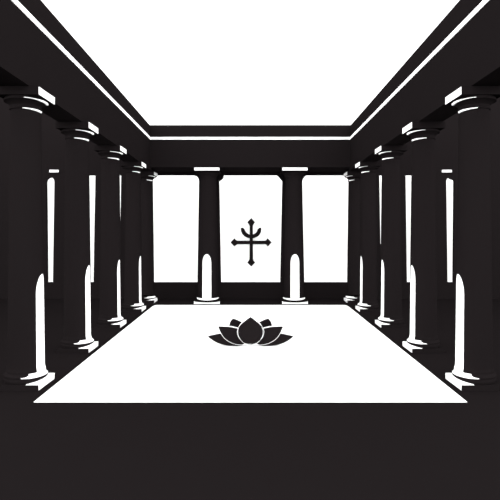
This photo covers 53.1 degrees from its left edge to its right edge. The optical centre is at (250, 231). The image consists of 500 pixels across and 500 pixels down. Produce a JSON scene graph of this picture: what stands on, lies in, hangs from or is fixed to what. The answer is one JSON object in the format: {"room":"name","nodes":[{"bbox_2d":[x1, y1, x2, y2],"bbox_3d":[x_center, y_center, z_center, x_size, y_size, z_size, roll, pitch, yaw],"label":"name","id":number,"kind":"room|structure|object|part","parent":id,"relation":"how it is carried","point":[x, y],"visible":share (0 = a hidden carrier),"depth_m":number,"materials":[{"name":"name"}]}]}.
{"room":"house of worship","nodes":[
{"label":"house of worship","id":0,"kind":"room"},
{"bbox_2d":[0,0,156,172],"bbox_3d":[-2.978,-2.412,9.900,0.412,1.398,10.200,0,0,0],"label":"entablature","id":1,"kind":"structure","parent":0,"point":[28,57],"depth_m":7.55,"materials":[{"name":"black stone"}]},
{"bbox_2d":[0,280,499,499],"bbox_3d":[0.000,2.096,8.000,64.000,0.208,40.000,0,0,0],"label":"floor","id":2,"kind":"structure","parent":0,"point":[49,450],"depth_m":5.51,"materials":[{"name":"black stone"}]},
{"bbox_2d":[0,86,54,390],"bbox_3d":[-2.941,0.080,6.563,0.547,3.840,0.542,0,0,0],"label":"column","id":3,"kind":"structure","parent":2,"relation":"on","point":[26,370],"depth_m":6.38,"materials":[{"name":"black stone"}]},
{"bbox_3d":[-2.943,1.856,6.563,0.536,0.144,0.536,0,0,0],"label":"moulding","id":4,"kind":"part","parent":3,"relation":"part of","materials":[{"name":"black stone"}]},
{"bbox_2d":[55,121,97,352],"bbox_3d":[-2.945,0.087,8.532,0.547,3.826,0.542,0,0,0],"label":"column","id":5,"kind":"structure","parent":2,"relation":"on","point":[77,335],"depth_m":8.35,"materials":[{"name":"black stone"}]},
{"bbox_3d":[-2.947,1.856,8.532,0.536,0.144,0.536,0,0,0],"label":"moulding","id":6,"kind":"part","parent":5,"relation":"part of","materials":[{"name":"black stone"}]},
{"bbox_2d":[94,145,125,327],"bbox_3d":[-2.985,0.096,10.690,0.545,3.808,0.543,0,0,0],"label":"column","id":7,"kind":"structure","parent":2,"relation":"on","point":[110,316],"depth_m":10.51,"materials":[{"name":"black stone"}]},
{"bbox_3d":[-2.986,1.856,10.690,0.536,0.144,0.536,0,0,0],"label":"moulding","id":8,"kind":"part","parent":7,"relation":"part of","materials":[{"name":"black stone"}]},
{"bbox_2d":[120,161,145,311],"bbox_3d":[-2.991,0.117,12.790,0.545,3.766,0.543,0,0,0],"label":"column","id":9,"kind":"structure","parent":2,"relation":"on","point":[133,302],"depth_m":12.61,"materials":[{"name":"black stone"}]},
{"bbox_3d":[-2.993,1.856,12.790,0.536,0.144,0.536,0,0,0],"label":"moulding","id":10,"kind":"part","parent":9,"relation":"part of","materials":[{"name":"black stone"}]},
{"bbox_2d":[141,171,157,302],"bbox_3d":[-2.989,0.144,14.389,0.545,3.712,0.543,0,0,0],"label":"column","id":11,"kind":"structure","parent":2,"relation":"on","point":[147,226],"depth_m":14.20,"materials":[{"name":"black stone"}]},
{"bbox_3d":[-2.990,1.872,14.390,0.536,0.112,0.536,0,0,0],"label":"moulding","id":12,"kind":"part","parent":11,"relation":"part of","materials":[{"name":"black stone"}]},
{"bbox_2d":[194,167,220,303],"bbox_3d":[-1.206,0.098,14.242,0.718,3.804,0.729,0,0,0],"label":"column","id":13,"kind":"structure","parent":2,"relation":"on","point":[207,261],"depth_m":14.01,"materials":[{"name":"black stone"}]},
{"bbox_2d":[208,316,292,345],"bbox_3d":[0.006,1.720,8.732,1.489,0.543,0.320,0,0,0],"label":"flower","id":14,"kind":"object","parent":2,"relation":"on","point":[250,331],"visible":1,"depth_m":8.65,"materials":[{"name":"black stone"}]},
{"bbox_2d":[280,167,307,303],"bbox_3d":[1.242,0.098,14.242,0.718,3.804,0.729,0,0,0],"label":"column","id":15,"kind":"structure","parent":2,"relation":"on","point":[293,260],"depth_m":14.01,"materials":[{"name":"black stone"}]},
{"bbox_2d":[344,171,360,302],"bbox_3d":[3.010,0.144,14.389,0.545,3.712,0.543,0,0,0],"label":"column","id":16,"kind":"structure","parent":2,"relation":"on","point":[354,177],"depth_m":14.20,"materials":[{"name":"black stone"}]},
{"bbox_3d":[3.012,1.872,14.390,0.536,0.112,0.536,0,0,0],"label":"moulding","id":17,"kind":"part","parent":16,"relation":"part of","materials":[{"name":"black stone"}]},
{"bbox_2d":[355,161,381,311],"bbox_3d":[3.017,0.117,12.790,0.545,3.766,0.543,0,0,0],"label":"column","id":18,"kind":"structure","parent":2,"relation":"on","point":[368,302],"depth_m":12.61,"materials":[{"name":"black stone"}]},
{"bbox_3d":[3.018,1.856,12.790,0.536,0.144,0.536,0,0,0],"label":"moulding","id":19,"kind":"part","parent":18,"relation":"part of","materials":[{"name":"black stone"}]},
{"bbox_2d":[375,145,407,327],"bbox_3d":[3.005,0.096,10.690,0.545,3.808,0.543,0,0,0],"label":"column","id":20,"kind":"structure","parent":2,"relation":"on","point":[390,316],"depth_m":10.51,"materials":[{"name":"black stone"}]},
{"bbox_3d":[3.006,1.856,10.690,0.536,0.144,0.536,0,0,0],"label":"moulding","id":21,"kind":"part","parent":20,"relation":"part of","materials":[{"name":"black stone"}]},
{"bbox_2d":[402,121,444,352],"bbox_3d":[2.949,0.087,8.532,0.547,3.826,0.542,0,0,0],"label":"column","id":22,"kind":"structure","parent":2,"relation":"on","point":[423,338],"depth_m":8.35,"materials":[{"name":"black stone"}]},
{"bbox_3d":[2.951,1.856,8.532,0.536,0.144,0.536,0,0,0],"label":"moulding","id":23,"kind":"part","parent":22,"relation":"part of","materials":[{"name":"black stone"}]},
{"bbox_2d":[445,86,499,390],"bbox_3d":[2.934,0.080,6.563,0.547,3.840,0.542,0,0,0],"label":"column","id":24,"kind":"structure","parent":2,"relation":"on","point":[473,370],"depth_m":6.38,"materials":[{"name":"black stone"}]},
{"bbox_3d":[2.937,1.856,6.563,0.536,0.144,0.536,0,0,0],"label":"moulding","id":25,"kind":"part","parent":24,"relation":"part of","materials":[{"name":"black stone"}]},
{"bbox_2d":[0,97,499,298],"bbox_3d":[0.000,-1.250,15.060,26.000,6.500,0.120,0,0,0],"label":"wall","id":26,"kind":"structure","parent":0,"point":[53,140],"depth_m":15.00,"materials":[{"name":"black stone"}]},
{"bbox_2d":[150,125,349,171],"bbox_3d":[0.000,-2.391,14.435,5.600,1.174,1.090,0,0,0],"label":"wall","id":27,"kind":"structure","parent":0,"point":[165,155],"depth_m":13.93,"materials":[{"name":"black stone"}]},
{"bbox_2d":[48,176,452,279],"bbox_3d":[0.000,-0.450,20.950,28.800,4.900,0.300,0,0,0],"label":"wall","id":28,"kind":"structure","parent":0,"point":[175,198],"depth_m":20.80,"materials":[{"name":"white stone"}]},
{"bbox_2d":[231,218,271,265],"bbox_3d":[0.033,0.425,20.773,1.706,2.013,0.054,0,0,0],"label":"cross emblem","id":29,"kind":"object","parent":28,"relation":"attached to","point":[251,222],"visible":1,"depth_m":20.75,"materials":[{"name":"black stone"}]},
{"bbox_2d":[343,0,499,174],"bbox_3d":[2.978,-2.412,9.900,0.412,1.398,10.200,0,0,0],"label":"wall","id":30,"kind":"structure","parent":0,"point":[471,57],"depth_m":7.55,"materials":[{"name":"black stone"}]}
]}

